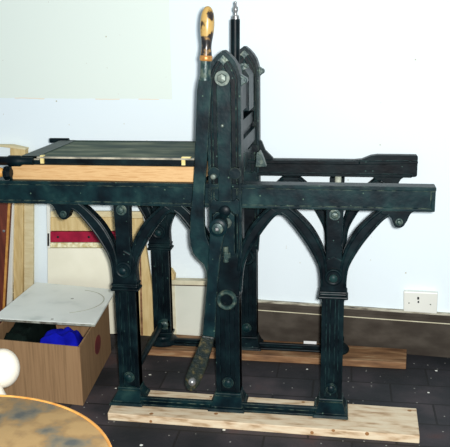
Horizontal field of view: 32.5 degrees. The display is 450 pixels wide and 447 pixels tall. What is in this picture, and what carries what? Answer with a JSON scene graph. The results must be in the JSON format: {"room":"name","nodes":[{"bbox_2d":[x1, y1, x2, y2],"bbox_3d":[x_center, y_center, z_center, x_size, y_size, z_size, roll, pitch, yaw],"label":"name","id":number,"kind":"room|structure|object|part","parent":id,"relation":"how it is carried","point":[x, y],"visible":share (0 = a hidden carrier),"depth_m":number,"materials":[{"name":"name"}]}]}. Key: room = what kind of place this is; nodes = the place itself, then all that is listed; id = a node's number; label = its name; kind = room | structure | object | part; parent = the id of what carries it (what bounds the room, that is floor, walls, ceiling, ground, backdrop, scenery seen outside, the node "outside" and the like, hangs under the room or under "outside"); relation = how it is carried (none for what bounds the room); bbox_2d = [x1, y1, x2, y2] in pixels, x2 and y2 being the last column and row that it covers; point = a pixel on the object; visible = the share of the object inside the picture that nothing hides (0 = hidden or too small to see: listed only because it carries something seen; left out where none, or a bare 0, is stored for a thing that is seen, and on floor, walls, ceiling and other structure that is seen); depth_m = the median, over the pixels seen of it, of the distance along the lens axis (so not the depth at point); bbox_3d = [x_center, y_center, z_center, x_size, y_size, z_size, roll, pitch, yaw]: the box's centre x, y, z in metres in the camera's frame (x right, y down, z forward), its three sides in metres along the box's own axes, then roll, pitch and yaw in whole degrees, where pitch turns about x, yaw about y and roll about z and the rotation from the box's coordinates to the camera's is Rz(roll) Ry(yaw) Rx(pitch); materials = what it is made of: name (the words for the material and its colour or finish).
{"room":"print shop","nodes":[
{"label":"print shop","id":0,"kind":"room"},
{"bbox_2d":[0,0,449,311],"bbox_3d":[-0.083,-0.708,3.295,4.416,2.600,0.120,3,15,13],"label":"wall","id":1,"kind":"structure","parent":0,"point":[341,79],"depth_m":3.25,"materials":[{"name":"white paint"}]},
{"bbox_2d":[13,287,449,357],"bbox_3d":[-0.081,0.436,3.520,4.215,0.180,0.010,3,15,13],"label":"baseboard","id":2,"kind":"structure","parent":1,"relation":"attached to","point":[419,338],"depth_m":3.35,"materials":[{"name":"brown paint"}]},
{"bbox_2d":[13,292,449,323],"bbox_3d":[-0.082,0.374,3.503,4.215,0.004,0.012,3,15,13],"label":"trim","id":3,"kind":"structure","parent":1,"relation":"attached to","point":[13,292],"depth_m":3.33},
{"bbox_2d":[258,299,449,315],"bbox_3d":[-0.084,0.334,3.490,4.215,0.010,0.018,3,15,13],"label":"trim","id":4,"kind":"structure","parent":1,"relation":"attached to","point":[259,300],"depth_m":3.33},
{"bbox_2d":[404,290,437,313],"bbox_3d":[0.823,0.328,3.254,0.140,0.093,0.029,3,15,13],"label":"wall socket","id":5,"kind":"object","parent":1,"relation":"attached to","point":[421,301],"visible":1,"depth_m":3.24,"materials":[{"name":"white plastic"}]},
{"bbox_2d":[54,334,449,446],"bbox_3d":[-0.273,0.871,2.345,4.400,0.080,3.250,1,14,9],"label":"floor","id":6,"kind":"structure","parent":0,"point":[424,385],"depth_m":2.99,"materials":[{"name":"tile"}]},
{"bbox_2d":[0,203,11,322],"bbox_3d":[-1.080,0.214,3.597,0.267,0.770,0.032,3,15,13],"label":"board","id":7,"kind":"object","parent":6,"relation":"on","point":[5,208],"visible":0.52,"depth_m":3.54,"materials":[{"name":"orange wood"}]},
{"bbox_2d":[0,348,19,394],"bbox_3d":[-0.651,0.608,2.187,0.206,0.518,0.206,1,14,9],"label":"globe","id":8,"kind":"object","parent":6,"relation":"on","point":[9,362],"visible":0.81,"depth_m":2.15,"materials":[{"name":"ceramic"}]},
{"bbox_2d":[7,203,14,305],"bbox_3d":[-1.025,0.193,3.644,0.126,0.667,0.014,3,15,13],"label":"board","id":9,"kind":"object","parent":6,"relation":"on","point":[11,253],"visible":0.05,"depth_m":3.63,"materials":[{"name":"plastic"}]},
{"bbox_2d":[0,144,28,299],"bbox_3d":[-0.989,0.077,3.629,0.203,0.901,0.038,3,15,13],"label":"board","id":10,"kind":"object","parent":6,"relation":"on","point":[18,264],"visible":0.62,"depth_m":3.61,"materials":[{"name":"brown wood"}]},
{"bbox_2d":[24,203,33,291],"bbox_3d":[-0.924,0.192,3.645,0.102,0.666,0.016,3,15,13],"label":"board","id":11,"kind":"object","parent":6,"relation":"on","point":[28,208],"visible":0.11,"depth_m":3.61,"materials":[{"name":"brown wood"}]},
{"bbox_2d":[0,304,110,405],"bbox_3d":[-0.701,0.503,3.169,0.415,0.238,0.525,1,14,9],"label":"cardboard box","id":12,"kind":"object","parent":6,"relation":"on","point":[65,374],"visible":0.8,"depth_m":2.93,"materials":[{"name":"brown cardboard"}]},
{"bbox_3d":[-0.888,0.494,3.216,0.006,0.238,0.489,1,14,6],"label":"panel","id":13,"kind":"part","parent":12,"relation":"part of","materials":[{"name":"cardboard"}]},
{"bbox_2d":[4,322,56,342],"bbox_3d":[-0.804,0.495,3.181,0.130,0.225,0.400,1,14,9],"label":"cloth","id":14,"kind":"object","parent":12,"relation":"on","point":[27,332],"visible":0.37,"depth_m":3.10,"materials":[{"name":"black fabric"}]},
{"bbox_3d":[-0.726,0.563,2.937,0.391,0.238,0.006,3,15,14],"label":"panel","id":15,"kind":"part","parent":12,"relation":"part of","materials":[{"name":"cardboard"}]},
{"bbox_2d":[0,282,114,326],"bbox_3d":[-0.694,0.338,3.309,0.439,0.011,0.477,1,14,9],"label":"board","id":16,"kind":"object","parent":12,"relation":"on","point":[42,303],"visible":0.94,"depth_m":3.26,"materials":[{"name":"white wood"}]},
{"bbox_2d":[40,327,83,345],"bbox_3d":[-0.620,0.494,3.157,0.228,0.237,0.418,1,14,9],"label":"cloth","id":17,"kind":"object","parent":12,"relation":"on","point":[66,336],"visible":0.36,"depth_m":2.99,"materials":[{"name":"blue fabric"}]},
{"bbox_3d":[-0.684,0.443,3.406,0.374,0.238,0.006,3,15,13],"label":"panel","id":18,"kind":"part","parent":12,"relation":"part of","materials":[{"name":"cardboard"}]},
{"bbox_3d":[-0.522,0.512,3.127,0.006,0.238,0.496,0,14,4],"label":"panel","id":19,"kind":"part","parent":12,"relation":"part of","materials":[{"name":"cardboard"}]},
{"bbox_2d":[0,394,111,446],"bbox_3d":[-0.560,0.754,1.530,0.710,0.556,0.710,1,14,9],"label":"round table","id":20,"kind":"object","parent":6,"relation":"on","point":[24,421],"visible":1,"depth_m":1.65,"materials":[{"name":"wood"}]},
{"bbox_2d":[48,242,116,333],"bbox_3d":[-0.646,0.303,3.586,0.408,0.471,0.030,3,15,13],"label":"panel","id":21,"kind":"object","parent":6,"relation":"on","point":[74,266],"depth_m":3.55,"materials":[{"name":"paint"}]},
{"bbox_2d":[47,204,54,247],"bbox_3d":[-0.801,-0.012,3.550,0.032,0.246,0.057,3,15,13],"label":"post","id":22,"kind":"object","parent":21,"relation":"on","point":[50,207],"visible":0.39,"depth_m":3.53,"materials":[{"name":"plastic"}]},
{"bbox_3d":[-0.628,0.096,3.530,0.365,0.042,0.026,3,15,13],"label":"chipboard strip","id":23,"kind":"part","parent":21,"relation":"part of","materials":[{"name":"beige wood"}]},
{"bbox_2d":[50,231,115,241],"bbox_3d":[-0.626,0.059,3.516,0.365,0.067,0.033,3,15,13],"label":"bar","id":24,"kind":"object","parent":21,"relation":"on","point":[55,236],"visible":0.62,"depth_m":3.52,"materials":[{"name":"red metal"}]},
{"bbox_2d":[51,211,114,230],"bbox_3d":[-0.624,-0.012,3.502,0.365,0.106,0.024,3,15,13],"label":"panel","id":25,"kind":"object","parent":24,"relation":"on","point":[74,222],"visible":0.48,"depth_m":3.51,"materials":[{"name":"beige wood"}]},
{"bbox_2d":[132,211,153,335],"bbox_3d":[-0.392,0.240,3.520,0.148,0.609,0.022,3,15,13],"label":"plywood sheet","id":26,"kind":"object","parent":6,"relation":"on","point":[145,293],"visible":0.38,"depth_m":3.52,"materials":[{"name":"brown wood"}]},
{"bbox_2d":[172,278,206,335],"bbox_3d":[-0.160,0.391,3.489,0.225,0.300,0.043,3,15,13],"label":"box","id":27,"kind":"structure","parent":6,"relation":"on","point":[188,294],"depth_m":3.48,"materials":[{"name":"beige paint"}]},
{"bbox_2d":[171,267,175,279],"bbox_3d":[-0.244,0.219,3.463,0.044,0.065,0.030,3,15,13],"label":"wood offcut","id":28,"kind":"object","parent":27,"relation":"on","point":[173,272],"visible":0.41,"depth_m":3.45,"materials":[{"name":"brown wood"}]},
{"bbox_3d":[-0.158,0.260,3.456,0.218,0.032,0.042,3,15,13],"label":"moulding","id":29,"kind":"part","parent":27,"relation":"part of","materials":[{"name":"beige wood"}]},
{"bbox_2d":[108,390,419,442],"bbox_3d":[0.125,0.692,2.806,1.121,0.029,0.202,2,14,10],"label":"wooden plank","id":30,"kind":"object","parent":6,"relation":"on","point":[370,422],"visible":0.76,"depth_m":2.74,"materials":[{"name":"beige wood"}]},
{"bbox_2d":[148,334,406,368],"bbox_3d":[0.217,0.551,3.359,1.124,0.029,0.192,1,14,9],"label":"wooden plank","id":31,"kind":"object","parent":6,"relation":"on","point":[360,356],"visible":0.55,"depth_m":3.28,"materials":[{"name":"brown wood"}]},
{"bbox_2d":[0,1,435,419],"bbox_3d":[-0.060,-0.089,2.909,1.604,1.440,0.761,1,14,9],"label":"press","id":32,"kind":"object","parent":31,"relation":"on","point":[241,205],"visible":0.97,"depth_m":2.73,"materials":[{"name":"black metal"}]},
{"bbox_3d":[-0.466,0.064,2.773,0.165,0.281,0.010,1,14,9],"label":"bead moulding","id":33,"kind":"part","parent":32,"relation":"part of","materials":[{"name":"black metal"}]},
{"bbox_2d":[0,138,207,181],"bbox_3d":[-0.449,-0.253,2.943,0.815,0.094,0.549,1,14,9],"label":"bed","id":34,"kind":"object","parent":32,"relation":"on","point":[65,158],"visible":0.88,"depth_m":2.74,"materials":[{"name":"beige wood"}]},
{"bbox_3d":[-0.752,-0.223,2.743,0.150,0.040,0.039,1,14,9],"label":"pull rod","id":35,"kind":"part","parent":34,"relation":"part of","materials":[{"name":"black metal"}]},
{"bbox_3d":[-0.374,-0.278,2.887,0.651,0.007,0.411,1,14,9],"label":"tympan frame","id":36,"kind":"part","parent":34,"relation":"part of","materials":[{"name":"metal"}]},
{"bbox_3d":[-0.372,-0.269,2.955,0.667,0.008,0.494,1,14,9],"label":"bed plate","id":37,"kind":"part","parent":34,"relation":"part of","materials":[{"name":"black metal"}]},
{"bbox_3d":[-0.359,0.277,2.834,0.092,0.726,0.050,1,14,9],"label":"leg","id":38,"kind":"part","parent":32,"relation":"part of","materials":[{"name":"black metal"}]},
{"bbox_3d":[-0.383,-0.067,3.286,0.165,0.281,0.010,1,14,9],"label":"bead moulding","id":39,"kind":"part","parent":32,"relation":"part of","materials":[{"name":"black metal"}]},
{"bbox_3d":[-0.266,0.069,2.743,0.165,0.281,0.010,1,14,9],"label":"bead moulding","id":40,"kind":"part","parent":32,"relation":"part of","materials":[{"name":"black metal"}]},
{"bbox_3d":[-0.319,0.516,3.173,0.025,0.051,0.505,1,14,9],"label":"tie rod","id":41,"kind":"part","parent":32,"relation":"part of","materials":[{"name":"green metal"}]},
{"bbox_3d":[-0.277,0.146,3.346,0.092,0.726,0.050,1,14,9],"label":"leg","id":42,"kind":"part","parent":32,"relation":"part of","materials":[{"name":"black metal"}]},
{"bbox_3d":[-0.183,-0.062,3.255,0.165,0.281,0.010,1,14,9],"label":"bead moulding","id":43,"kind":"part","parent":32,"relation":"part of","materials":[{"name":"black metal"}]},
{"bbox_3d":[-0.105,0.087,2.721,0.147,0.309,0.010,1,14,9],"label":"bead moulding","id":44,"kind":"part","parent":32,"relation":"part of","materials":[{"name":"black metal"}]},
{"bbox_3d":[-0.072,-0.137,2.561,0.099,0.675,0.018,1,14,9],"label":"hand lever","id":45,"kind":"part","parent":32,"relation":"part of","materials":[{"name":"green metal"}]},
{"bbox_3d":[-0.056,-0.636,2.430,0.046,0.094,0.045,1,14,9],"label":"lever handle","id":46,"kind":"part","parent":32,"relation":"part of","materials":[{"name":"yellow wood"}]},
{"bbox_3d":[-0.039,0.195,2.617,0.082,0.418,0.022,1,14,9],"label":"crank arm","id":47,"kind":"part","parent":32,"relation":"part of","materials":[{"name":"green metal"}]},
{"bbox_3d":[-0.092,-0.104,2.698,1.604,0.084,0.065,1,14,9],"label":"rail","id":48,"kind":"part","parent":32,"relation":"part of","materials":[{"name":"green metal"}]},
{"bbox_2d":[212,223,223,233],"bbox_3d":[-0.025,0.017,2.549,0.040,0.040,0.010,1,14,9],"label":"bolt","id":49,"kind":"object","parent":32,"relation":"in","point":[217,228],"depth_m":2.54,"materials":[{"name":"metal"}]},
{"bbox_3d":[-0.001,-0.225,2.625,0.114,0.711,0.014,1,14,9],"label":"rim moulding","id":50,"kind":"part","parent":32,"relation":"part of","materials":[{"name":"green metal"}]},
{"bbox_3d":[0.006,0.273,2.744,0.074,0.074,0.016,1,14,9],"label":"ring moulding","id":51,"kind":"part","parent":32,"relation":"part of","materials":[{"name":"metal"}]},
{"bbox_2d":[227,218,231,227],"bbox_3d":[0.005,-0.003,2.615,0.036,0.033,0.036,1,14,9],"label":"bolt","id":52,"kind":"object","parent":32,"relation":"on","point":[229,220],"depth_m":2.61,"materials":[{"name":"metal"}]},
{"bbox_3d":[0.037,-0.609,2.789,0.037,0.250,0.034,1,14,9],"label":"pressure rod","id":53,"kind":"part","parent":32,"relation":"part of","materials":[{"name":"black metal"}]},
{"bbox_3d":[0.071,-0.329,2.895,0.006,0.138,0.471,1,14,9],"label":"plate","id":54,"kind":"part","parent":32,"relation":"part of","materials":[{"name":"black metal"}]},
{"bbox_3d":[0.085,-0.509,2.922,0.029,0.154,0.140,1,14,9],"label":"cheek plate","id":55,"kind":"part","parent":32,"relation":"part of","materials":[{"name":"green metal"}]},
{"bbox_3d":[0.082,-0.356,3.137,0.114,0.711,0.014,1,14,9],"label":"rim moulding","id":56,"kind":"part","parent":32,"relation":"part of","materials":[{"name":"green metal"}]},
{"bbox_3d":[0.088,0.142,3.256,0.074,0.074,0.016,1,14,9],"label":"ring moulding","id":57,"kind":"part","parent":32,"relation":"part of","materials":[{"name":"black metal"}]},
{"bbox_3d":[0.113,0.092,2.688,0.147,0.309,0.010,1,14,9],"label":"bead moulding","id":58,"kind":"part","parent":32,"relation":"part of","materials":[{"name":"black metal"}]},
{"bbox_3d":[0.196,-0.039,3.200,0.147,0.309,0.010,1,14,9],"label":"bead moulding","id":59,"kind":"part","parent":32,"relation":"part of","materials":[{"name":"black metal"}]},
{"bbox_3d":[0.273,0.082,2.659,0.165,0.281,0.010,1,14,9],"label":"bead moulding","id":60,"kind":"part","parent":32,"relation":"part of","materials":[{"name":"black metal"}]},
{"bbox_3d":[0.356,-0.049,3.171,0.165,0.281,0.010,1,14,9],"label":"bead moulding","id":61,"kind":"part","parent":32,"relation":"part of","materials":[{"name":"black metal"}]},
{"bbox_3d":[0.060,-0.246,3.184,1.428,0.088,0.055,1,14,9],"label":"rail","id":62,"kind":"part","parent":32,"relation":"part of","materials":[{"name":"black metal"}]},
{"bbox_3d":[0.380,0.295,2.720,0.092,0.726,0.050,1,14,9],"label":"leg","id":63,"kind":"part","parent":32,"relation":"part of","materials":[{"name":"black metal"}]},
{"bbox_3d":[0.462,0.164,3.232,0.092,0.726,0.050,1,14,9],"label":"leg","id":64,"kind":"part","parent":32,"relation":"part of","materials":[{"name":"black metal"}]},
{"bbox_3d":[0.556,-0.044,3.141,0.165,0.281,0.010,1,14,9],"label":"bead moulding","id":65,"kind":"part","parent":32,"relation":"part of","materials":[{"name":"black metal"}]},
{"bbox_3d":[0.473,0.087,2.628,0.165,0.281,0.010,1,14,9],"label":"bead moulding","id":66,"kind":"part","parent":32,"relation":"part of","materials":[{"name":"black metal"}]},
{"bbox_2d":[304,341,315,343],"bbox_3d":[0.368,0.523,3.345,0.055,0.028,0.002,1,14,9],"label":"paper scrap","id":67,"kind":"object","parent":31,"relation":"on","point":[305,342],"visible":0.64,"depth_m":3.34,"materials":[{"name":"white paper"}]}
]}

